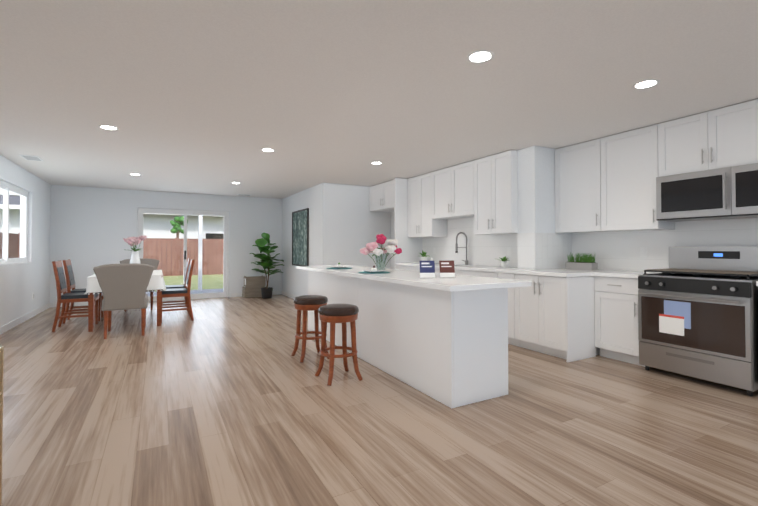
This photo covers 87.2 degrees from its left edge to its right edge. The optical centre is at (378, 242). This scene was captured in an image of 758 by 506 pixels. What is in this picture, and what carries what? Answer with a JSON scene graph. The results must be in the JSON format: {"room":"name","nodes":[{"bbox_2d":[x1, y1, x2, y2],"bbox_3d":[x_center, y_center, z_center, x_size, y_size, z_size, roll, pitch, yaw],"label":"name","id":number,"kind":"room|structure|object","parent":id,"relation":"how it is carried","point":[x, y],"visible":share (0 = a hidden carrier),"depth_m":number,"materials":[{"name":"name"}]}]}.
{"room":"dining room","nodes":[
{"label":"dining room","id":0,"kind":"room"},
{"bbox_2d":[0,155,50,326],"bbox_3d":[-3.462,-0.017,2.203,0.150,2.440,13.300,0,-1,-29],"label":"wall","id":1,"kind":"structure","parent":0,"point":[21,284],"depth_m":6.73,"materials":[{"name":"paint"}]},
{"bbox_2d":[0,180,30,265],"bbox_3d":[-5.412,-0.277,5.756,0.118,1.194,2.194,0,-1,-29],"label":"sliding window","id":2,"kind":"structure","parent":1,"relation":"in","point":[6,187],"depth_m":6.05,"materials":[{"name":"white"}]},
{"bbox_2d":[0,303,50,334],"bbox_3d":[-3.391,1.156,2.226,0.014,0.095,13.000,0,-1,-29],"label":"baseboard","id":3,"kind":"structure","parent":1,"relation":"attached to","point":[11,325],"depth_m":6.29,"materials":[{"name":"white wood"}]},
{"bbox_2d":[50,185,281,302],"bbox_3d":[-4.483,0.082,9.153,4.800,2.440,0.150,0,-1,-29],"label":"wall","id":4,"kind":"structure","parent":0,"point":[91,228],"depth_m":8.54,"materials":[{"name":"paint"}]},
{"bbox_2d":[51,302,87,306],"bbox_3d":[-5.909,1.241,8.253,1.390,0.095,0.014,0,-1,-29],"label":"baseboard","id":5,"kind":"structure","parent":4,"relation":"attached to","point":[53,304],"depth_m":8.10,"materials":[{"name":"white wood"}]},
{"bbox_2d":[137,208,228,301],"bbox_3d":[-4.452,0.273,9.146,1.884,2.057,0.108,0,-1,-29],"label":"sliding glass door","id":6,"kind":"structure","parent":4,"relation":"in","point":[225,254],"depth_m":9.23,"materials":[{"name":"white"}]},
{"bbox_2d":[232,291,280,296],"bbox_3d":[-3.022,1.264,9.852,1.190,0.095,0.014,0,-1,-29],"label":"baseboard","id":7,"kind":"structure","parent":4,"relation":"attached to","point":[274,292],"depth_m":9.67,"materials":[{"name":"white wood"}]},
{"bbox_2d":[282,183,328,295],"bbox_3d":[-1.724,0.079,8.938,0.120,2.440,2.900,0,-1,-29],"label":"wall","id":8,"kind":"structure","parent":0,"point":[314,200],"depth_m":8.43,"materials":[{"name":"paint"}]},
{"bbox_2d":[281,291,297,298],"bbox_3d":[-1.779,1.250,8.883,0.014,0.095,2.914,0,-1,-29],"label":"baseboard","id":9,"kind":"structure","parent":8,"relation":"attached to","point":[284,293],"depth_m":9.60,"materials":[{"name":"white wood"}]},
{"bbox_2d":[292,208,308,265],"bbox_3d":[-1.758,-0.103,8.842,0.032,1.240,1.100,0,-1,-29],"label":"picture","id":10,"kind":"object","parent":8,"relation":"attached to","point":[300,237],"visible":0.85,"depth_m":8.78,"materials":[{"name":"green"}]},
{"bbox_2d":[329,183,389,268],"bbox_3d":[-0.328,0.067,8.122,1.530,2.440,0.120,0,-1,-29],"label":"wall","id":11,"kind":"structure","parent":0,"point":[356,225],"depth_m":7.95,"materials":[{"name":"paint"}]},
{"bbox_2d":[369,184,392,211],"bbox_3d":[0.169,-0.898,7.981,0.491,0.506,0.623,0,-1,-29],"label":"upper cabinet","id":12,"kind":"object","parent":11,"relation":"attached to","point":[375,191],"depth_m":7.95,"materials":[{"name":"white wood"}]},
{"bbox_2d":[0,294,757,505],"bbox_3d":[-0.497,1.286,3.827,6.930,0.120,13.300,0,-1,-29],"label":"floor","id":13,"kind":"structure","parent":0,"point":[227,401],"depth_m":2.60,"materials":[{"name":"brown wood"}]},
{"bbox_2d":[0,346,3,505],"bbox_3d":[-2.120,0.819,1.300,1.243,0.744,0.408,0,-1,-29],"label":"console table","id":14,"kind":"object","parent":13,"relation":"on","point":[1,388],"visible":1,"depth_m":1.76,"materials":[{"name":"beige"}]},
{"bbox_2d":[51,260,98,331],"bbox_3d":[-4.473,0.760,5.885,0.509,0.997,0.448,0,-1,-29],"label":"dining chair","id":15,"kind":"object","parent":13,"relation":"on","point":[65,297],"visible":0.98,"depth_m":5.73,"materials":[{"name":"brown wood"}]},
{"bbox_2d":[62,259,103,323],"bbox_3d":[-4.812,0.769,6.497,0.509,0.997,0.448,0,-1,-29],"label":"dining chair","id":16,"kind":"object","parent":13,"relation":"on","point":[69,275],"visible":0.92,"depth_m":6.35,"materials":[{"name":"brown wood"}]},
{"bbox_2d":[93,263,153,338],"bbox_3d":[-3.481,0.766,5.476,0.678,0.977,0.635,0,-1,-29],"label":"chair","id":17,"kind":"object","parent":13,"relation":"on","point":[123,286],"visible":1,"depth_m":5.24,"materials":[{"name":"beige fabric"}]},
{"bbox_2d":[84,270,165,331],"bbox_3d":[-4.088,0.880,6.529,1.042,0.769,1.817,0,-1,-29],"label":"dining table","id":18,"kind":"object","parent":13,"relation":"on","point":[157,283],"visible":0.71,"depth_m":5.89,"materials":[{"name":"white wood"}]},
{"bbox_2d":[123,235,146,263],"bbox_3d":[-4.003,0.182,6.535,0.359,0.623,0.432,0,-1,-29],"label":"vase","id":19,"kind":"object","parent":18,"relation":"on","point":[133,242],"visible":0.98,"depth_m":6.50,"materials":[{"name":"white ceramic"}]},
{"bbox_2d":[120,259,159,311],"bbox_3d":[-4.615,0.797,7.668,0.678,0.977,0.635,0,-1,-29],"label":"chair","id":20,"kind":"object","parent":13,"relation":"on","point":[154,262],"visible":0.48,"depth_m":7.87,"materials":[{"name":"beige fabric"}]},
{"bbox_2d":[162,258,189,313],"bbox_3d":[-3.658,0.778,7.136,0.509,0.997,0.448,0,-1,-29],"label":"dining chair","id":21,"kind":"object","parent":13,"relation":"on","point":[179,286],"visible":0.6,"depth_m":7.05,"materials":[{"name":"brown wood"}]},
{"bbox_2d":[161,259,194,322],"bbox_3d":[-3.319,0.769,6.524,0.509,0.997,0.448,0,-1,-29],"label":"dining chair","id":22,"kind":"object","parent":13,"relation":"on","point":[178,292],"visible":0.88,"depth_m":6.42,"materials":[{"name":"brown wood"}]},
{"bbox_2d":[242,275,265,297],"bbox_3d":[-3.009,1.058,9.635,0.520,0.500,0.330,0,-1,-29],"label":"crates","id":23,"kind":"object","parent":13,"relation":"on","point":[253,285],"visible":0.79,"depth_m":9.51,"materials":[{"name":"brown wood"}]},
{"bbox_2d":[250,233,283,298],"bbox_3d":[-2.604,0.534,9.411,0.832,1.543,0.752,0,-1,-29],"label":"fiddle leaf fig","id":24,"kind":"object","parent":13,"relation":"on","point":[267,262],"visible":1,"depth_m":9.37,"materials":[{"name":"green plant"}]},
{"bbox_2d":[291,295,329,362],"bbox_3d":[-0.736,0.907,4.295,0.366,0.668,0.366,0,-1,-29],"label":"bar stool","id":25,"kind":"object","parent":13,"relation":"on","point":[305,303],"visible":0.83,"depth_m":4.18,"materials":[{"name":"brown wood"}]},
{"bbox_2d":[308,271,315,330],"bbox_3d":[-0.656,0.817,5.701,0.579,0.872,0.380,0,-1,-29],"label":"base cabinet","id":26,"kind":"object","parent":13,"relation":"on","point":[311,274],"depth_m":5.58,"materials":[{"name":"white wood"}]},
{"bbox_2d":[316,272,323,335],"bbox_3d":[-0.488,0.812,5.398,0.579,0.872,0.312,0,-1,-29],"label":"base cabinet","id":27,"kind":"object","parent":13,"relation":"on","point":[319,276],"depth_m":5.30,"materials":[{"name":"white wood"}]},
{"bbox_2d":[324,273,335,344],"bbox_3d":[-0.338,0.809,5.127,0.579,0.872,0.308,0,-1,-29],"label":"base cabinet","id":28,"kind":"object","parent":13,"relation":"on","point":[329,279],"depth_m":4.99,"materials":[{"name":"white wood"}]},
{"bbox_2d":[315,304,362,385],"bbox_3d":[-0.367,0.897,3.607,0.366,0.668,0.366,0,-1,-29],"label":"bar stool","id":29,"kind":"object","parent":13,"relation":"on","point":[334,314],"visible":0.98,"depth_m":3.53,"materials":[{"name":"brown wood"}]},
{"bbox_2d":[336,275,343,345],"bbox_3d":[-0.188,0.805,4.856,0.579,0.872,0.312,0,-1,-29],"label":"base cabinet","id":30,"kind":"object","parent":13,"relation":"on","point":[339,278],"depth_m":4.72,"materials":[{"name":"white wood"}]},
{"bbox_2d":[344,276,355,352],"bbox_3d":[-0.038,0.801,4.584,0.579,0.872,0.308,0,-1,-29],"label":"base cabinet","id":31,"kind":"object","parent":13,"relation":"on","point":[349,282],"depth_m":4.47,"materials":[{"name":"white wood"}]},
{"bbox_2d":[356,278,371,364],"bbox_3d":[0.113,0.797,4.313,0.579,0.872,0.312,0,-1,-29],"label":"base cabinet","id":32,"kind":"object","parent":13,"relation":"on","point":[363,286],"depth_m":4.15,"materials":[{"name":"white wood"}]},
{"bbox_2d":[372,280,383,370],"bbox_3d":[0.263,0.793,4.042,0.579,0.872,0.308,0,-1,-29],"label":"base cabinet","id":33,"kind":"object","parent":13,"relation":"on","point":[377,286],"depth_m":3.89,"materials":[{"name":"white wood"}]},
{"bbox_2d":[384,282,403,381],"bbox_3d":[0.413,0.789,3.771,0.579,0.872,0.312,0,-1,-29],"label":"base cabinet","id":34,"kind":"object","parent":13,"relation":"on","point":[393,292],"depth_m":3.62,"materials":[{"name":"white wood"}]},
{"bbox_2d":[394,264,413,270],"bbox_3d":[0.743,0.833,6.844,0.577,0.872,0.794,0,-1,-29],"label":"base cabinet","id":35,"kind":"object","parent":13,"relation":"on","point":[398,266],"depth_m":6.87,"materials":[{"name":"white"}]},
{"bbox_2d":[404,285,423,392],"bbox_3d":[0.563,0.786,3.500,0.579,0.872,0.308,0,-1,-29],"label":"base cabinet","id":36,"kind":"object","parent":13,"relation":"on","point":[413,295],"depth_m":3.34,"materials":[{"name":"white wood"}]},
{"bbox_2d":[435,268,457,274],"bbox_3d":[1.270,0.820,5.892,0.577,0.872,0.588,0,-1,-29],"label":"base cabinet","id":37,"kind":"object","parent":13,"relation":"on","point":[436,269],"depth_m":5.96,"materials":[{"name":"white"}]},
{"bbox_2d":[424,288,507,407],"bbox_3d":[0.720,0.782,3.216,0.579,0.872,0.340,0,-1,-29],"label":"base cabinet","id":38,"kind":"object","parent":13,"relation":"on","point":[448,349],"depth_m":3.05,"materials":[{"name":"white wood"}]},
{"bbox_2d":[296,265,531,291],"bbox_3d":[-0.004,0.340,4.457,0.810,0.040,3.500,0,-1,-29],"label":"countertop","id":39,"kind":"structure","parent":38,"relation":"on","point":[450,284],"depth_m":3.29,"materials":[{"name":"white stone"}]},
{"bbox_2d":[326,263,351,268],"bbox_3d":[-0.509,0.290,5.092,0.336,0.076,0.336,0,-1,-29],"label":"place setting","id":40,"kind":"object","parent":39,"relation":"on","point":[338,266],"visible":1,"depth_m":5.02,"materials":[{"name":"teal"}]},
{"bbox_2d":[358,266,389,273],"bbox_3d":[-0.051,0.278,4.202,0.336,0.076,0.336,0,-1,-29],"label":"place setting","id":41,"kind":"object","parent":39,"relation":"on","point":[373,270],"visible":1,"depth_m":4.13,"materials":[{"name":"teal"}]},
{"bbox_2d":[360,234,401,269],"bbox_3d":[0.029,0.109,4.528,0.479,0.422,0.359,0,-1,-29],"label":"vase","id":42,"kind":"object","parent":39,"relation":"on","point":[386,245],"visible":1,"depth_m":4.47,"materials":[{"name":"clear glass"}]},
{"bbox_2d":[419,260,435,277],"bbox_3d":[0.420,0.229,3.437,0.140,0.152,0.063,0,-1,-5],"label":"sign holder","id":43,"kind":"object","parent":39,"relation":"on","point":[427,269],"visible":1,"depth_m":3.45,"materials":[{"name":"plastic"}]},
{"bbox_2d":[439,260,455,277],"bbox_3d":[0.594,0.229,3.453,0.140,0.152,0.063,0,-1,-5],"label":"sign holder","id":44,"kind":"object","parent":39,"relation":"on","point":[447,269],"visible":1,"depth_m":3.46,"materials":[{"name":"plastic"}]},
{"bbox_2d":[458,272,497,277],"bbox_3d":[1.552,0.813,5.384,0.577,0.872,0.701,0,-1,-29],"label":"base cabinet","id":45,"kind":"object","parent":13,"relation":"on","point":[480,274],"depth_m":5.18,"materials":[{"name":"white"}]},
{"bbox_2d":[498,272,517,345],"bbox_3d":[1.708,0.806,4.876,0.357,0.872,0.336,0,-1,-29],"label":"base cabinet","id":46,"kind":"object","parent":13,"relation":"on","point":[512,292],"depth_m":4.74,"materials":[{"name":"white wood"}]},
{"bbox_2d":[518,276,533,350],"bbox_3d":[2.162,0.804,4.778,1.057,0.872,0.401,0,-1,-29],"label":"base cabinet","id":47,"kind":"object","parent":13,"relation":"on","point":[525,329],"depth_m":4.59,"materials":[{"name":"white wood"}]},
{"bbox_2d":[402,264,513,271],"bbox_3d":[1.190,0.362,6.013,0.607,0.041,2.693,0,-1,-29],"label":"countertop","id":48,"kind":"structure","parent":47,"relation":"on","point":[461,268],"depth_m":5.41,"materials":[{"name":"white stone"}]},
{"bbox_2d":[420,250,427,260],"bbox_3d":[0.802,0.245,7.036,0.277,0.220,0.239,0,-1,-29],"label":"potted plant","id":49,"kind":"object","parent":48,"relation":"on","point":[423,256],"visible":0.94,"depth_m":6.97,"materials":[{"name":"green plant"}]},
{"bbox_2d":[497,256,509,266],"bbox_3d":[1.695,0.255,5.397,0.192,0.154,0.175,0,-1,-29],"label":"potted plant","id":50,"kind":"object","parent":48,"relation":"on","point":[503,261],"visible":1,"depth_m":5.37,"materials":[{"name":"green plant"}]},
{"bbox_2d":[530,276,593,361],"bbox_3d":[2.299,0.801,4.530,1.057,0.872,0.418,0,-1,-29],"label":"base cabinet","id":51,"kind":"object","parent":13,"relation":"on","point":[569,315],"depth_m":4.24,"materials":[{"name":"white wood"}]},
{"bbox_2d":[514,268,621,275],"bbox_3d":[2.223,0.343,4.642,1.087,0.041,0.707,0,-1,-29],"label":"countertop","id":52,"kind":"structure","parent":51,"relation":"on","point":[561,271],"depth_m":4.43,"materials":[{"name":"white stone"}]},
{"bbox_2d":[565,252,597,269],"bbox_3d":[2.449,0.220,4.823,0.127,0.208,0.347,0,-1,-29],"label":"grass planter","id":53,"kind":"object","parent":52,"relation":"on","point":[584,263],"visible":1,"depth_m":4.77,"materials":[{"name":"grey"}]},
{"bbox_2d":[594,276,644,366],"bbox_3d":[2.711,0.797,4.251,0.607,0.872,0.468,0,-1,-29],"label":"base cabinet","id":54,"kind":"object","parent":13,"relation":"on","point":[615,300],"depth_m":4.11,"materials":[{"name":"white wood"}]},
{"bbox_2d":[594,272,661,279],"bbox_3d":[2.702,0.337,4.242,0.637,0.041,0.458,0,-1,-29],"label":"countertop","id":55,"kind":"structure","parent":54,"relation":"on","point":[621,275],"depth_m":4.07,"materials":[{"name":"white stone"}]},
{"bbox_2d":[638,246,757,395],"bbox_3d":[2.972,0.628,3.626,0.749,1.190,0.840,0,-1,-29],"label":"gas range","id":56,"kind":"object","parent":13,"relation":"on","point":[697,312],"visible":1,"depth_m":3.46,"materials":[{"name":"silver metal"}]},
{"bbox_2d":[0,0,757,198],"bbox_3d":[-0.497,-1.288,3.863,6.930,0.150,13.300,0,-1,-29],"label":"ceiling","id":57,"kind":"structure","parent":0,"point":[212,97],"depth_m":3.04,"materials":[{"name":"paint"}]},
{"bbox_2d":[19,154,43,160],"bbox_3d":[-4.852,-1.184,5.565,0.200,0.009,0.360,0,-1,-29],"label":"ceiling vent","id":58,"kind":"object","parent":57,"relation":"in","point":[32,157],"depth_m":5.52,"materials":[{"name":"white metal"}]},
{"bbox_2d":[98,125,118,129],"bbox_3d":[-2.838,-1.207,4.178,0.183,0.004,0.183,1,-1,-35],"label":"recessed light","id":59,"kind":"object","parent":57,"relation":"in","point":[107,127],"depth_m":4.17,"materials":[{"name":"white plastic"}]},
{"bbox_2d":[260,148,274,151],"bbox_3d":[-1.432,-1.194,5.127,0.183,0.004,0.183,1,-1,-35],"label":"recessed light","id":60,"kind":"object","parent":57,"relation":"in","point":[263,149],"depth_m":5.14,"materials":[{"name":"white plastic"}]},
{"bbox_2d":[466,50,494,63],"bbox_3d":[0.669,-1.229,2.634,0.183,0.004,0.183,1,-1,-35],"label":"recessed light","id":61,"kind":"object","parent":57,"relation":"in","point":[480,56],"depth_m":2.62,"materials":[{"name":"white plastic"}]},
{"bbox_2d":[632,79,659,88],"bbox_3d":[2.061,-1.223,3.073,0.183,0.004,0.183,1,-1,-35],"label":"recessed light","id":62,"kind":"object","parent":57,"relation":"in","point":[644,84],"depth_m":3.07,"materials":[{"name":"white plastic"}]},
{"bbox_2d":[390,148,554,268],"bbox_3d":[1.240,0.047,6.716,0.150,2.440,3.860,0,-1,-29],"label":"wall","id":63,"kind":"structure","parent":0,"point":[550,191],"depth_m":5.05,"materials":[{"name":"paint"}]},
{"bbox_2d":[405,176,416,238],"bbox_3d":[0.761,-0.631,7.084,0.321,1.065,0.427,0,-1,-29],"label":"upper cabinet","id":64,"kind":"object","parent":63,"relation":"attached to","point":[411,183],"depth_m":7.12,"materials":[{"name":"white wood"}]},
{"bbox_2d":[417,173,446,238],"bbox_3d":[0.923,-0.635,6.792,0.321,1.065,0.493,0,-1,-29],"label":"upper cabinet","id":65,"kind":"object","parent":63,"relation":"attached to","point":[426,227],"depth_m":6.73,"materials":[{"name":"white wood"}]},
{"bbox_2d":[429,167,448,218],"bbox_3d":[1.148,-0.785,6.388,0.321,0.776,0.562,0,-1,-29],"label":"upper cabinet","id":66,"kind":"object","parent":63,"relation":"attached to","point":[439,179],"depth_m":6.40,"materials":[{"name":"white wood"}]},
{"bbox_2d":[449,162,468,218],"bbox_3d":[1.359,-0.791,6.007,0.321,0.776,0.563,0,-1,-29],"label":"upper cabinet","id":67,"kind":"object","parent":63,"relation":"attached to","point":[458,174],"depth_m":5.98,"materials":[{"name":"white wood"}]},
{"bbox_2d":[469,157,484,234],"bbox_3d":[1.579,-0.652,5.608,0.321,1.065,0.473,0,-1,-29],"label":"upper cabinet","id":68,"kind":"object","parent":63,"relation":"attached to","point":[476,167],"depth_m":5.63,"materials":[{"name":"white wood"}]},
{"bbox_2d":[485,150,517,234],"bbox_3d":[1.731,-0.656,5.334,0.321,1.065,0.408,0,-1,-29],"label":"upper cabinet","id":69,"kind":"object","parent":63,"relation":"attached to","point":[501,191],"depth_m":5.24,"materials":[{"name":"white wood"}]},
{"bbox_2d":[507,247,510,255],"bbox_3d":[1.804,0.120,5.518,0.004,0.114,0.070,0,-1,-29],"label":"electrical outlet plate","id":70,"kind":"object","parent":63,"relation":"attached to","point":[508,248],"depth_m":5.52,"materials":[{"name":"white plastic"}]},
{"bbox_2d":[555,140,608,232],"bbox_3d":[2.542,-0.662,4.859,0.321,1.065,0.661,0,-1,-29],"label":"upper cabinet","id":71,"kind":"object","parent":63,"relation":"attached to","point":[573,163],"depth_m":4.84,"materials":[{"name":"white wood"}]},
{"bbox_2d":[517,145,546,268],"bbox_3d":[1.947,0.024,5.056,0.220,2.440,0.270,0,-1,-29],"label":"wall","id":72,"kind":"structure","parent":0,"point":[532,184],"depth_m":4.97,"materials":[{"name":"paint"}]},
{"label":"outside","id":73,"kind":"structure","parent":0,"visible":0},
{"bbox_2d":[154,274,222,291],"bbox_3d":[-10.939,1.706,25.018,85.000,0.240,85.000,0,-1,-29],"label":"ground","id":74,"kind":"structure","parent":73,"point":[206,282],"depth_m":14.81,"materials":[{"name":"green plant"}]},
{"bbox_2d":[0,232,223,275],"bbox_3d":[2.659,0.486,9.462,22.300,1.760,26.580,0,-1,-29],"label":"fence","id":75,"kind":"object","parent":74,"relation":"on","point":[174,244],"depth_m":17.97,"materials":[{"name":"brown wood"}]},
{"bbox_2d":[0,195,223,238],"bbox_3d":[-11.600,-0.891,25.215,19.200,4.960,9.480,0,-1,-29],"label":"house","id":76,"kind":"structure","parent":74,"relation":"on","point":[153,224],"depth_m":20.85,"materials":[{"name":"white"}]},
{"bbox_2d":[170,216,187,237],"bbox_3d":[-9.767,0.095,19.439,0.796,2.825,0.784,0,-1,-29],"label":"tree","id":77,"kind":"object","parent":74,"relation":"on","point":[177,229],"depth_m":19.34,"materials":[{"name":"green plant"}]},
{"bbox_2d":[146,289,222,295],"bbox_3d":[-4.653,1.359,10.473,10.100,0.038,2.345,0,-1,-29],"label":"patio","id":78,"kind":"structure","parent":74,"relation":"on","point":[202,291],"depth_m":11.01,"materials":[{"name":"concrete"}]},
{"bbox_2d":[0,188,202,290],"bbox_3d":[-5.048,-0.053,10.277,11.000,2.780,2.340,0,-1,-29],"label":"patio cover","id":79,"kind":"object","parent":78,"relation":"on","point":[200,217],"depth_m":11.21,"materials":[{"name":"white"}]},
{"bbox_3d":[4.106,-0.012,2.531,0.150,2.440,6.240,0,-1,-29],"label":"wall","id":80,"kind":"structure","parent":0,"visible":0},
{"bbox_2d":[381,179,404,210],"bbox_3d":[0.410,-0.904,7.546,0.491,0.506,0.624,0,-1,-29],"label":"upper cabinet","id":81,"kind":"object","parent":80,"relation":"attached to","point":[393,191],"depth_m":7.32,"materials":[{"name":"white wood"}]},
{"bbox_2d":[422,217,757,270],"bbox_3d":[2.219,-0.042,5.053,0.706,0.739,5.380,0,-1,-29],"label":"backsplash","id":82,"kind":"structure","parent":80,"relation":"attached to","point":[620,250],"depth_m":4.90,"materials":[{"name":"tile"}]},
{"bbox_2d":[593,122,674,231],"bbox_3d":[2.817,-0.669,4.364,0.321,1.065,0.729,0,-1,-29],"label":"upper cabinet","id":83,"kind":"object","parent":80,"relation":"attached to","point":[606,184],"depth_m":4.28,"materials":[{"name":"white wood"}]},
{"bbox_2d":[665,114,696,175],"bbox_3d":[3.080,-0.936,3.893,0.321,0.546,0.482,0,-1,-29],"label":"upper cabinet","id":84,"kind":"object","parent":80,"relation":"attached to","point":[680,134],"depth_m":3.85,"materials":[{"name":"white wood"}]},
{"bbox_2d":[697,99,757,170],"bbox_3d":[3.252,-0.940,3.582,0.321,0.546,0.483,0,-1,-29],"label":"upper cabinet","id":85,"kind":"object","parent":80,"relation":"attached to","point":[726,136],"depth_m":3.53,"materials":[{"name":"white wood"}]},
{"bbox_2d":[656,163,757,221],"bbox_3d":[3.113,-0.442,3.702,0.439,0.432,0.810,0,-1,-29],"label":"microwave","id":86,"kind":"object","parent":85,"relation":"attached to","point":[723,193],"visible":1,"depth_m":3.59,"materials":[{"name":"silver metal"}]}
]}

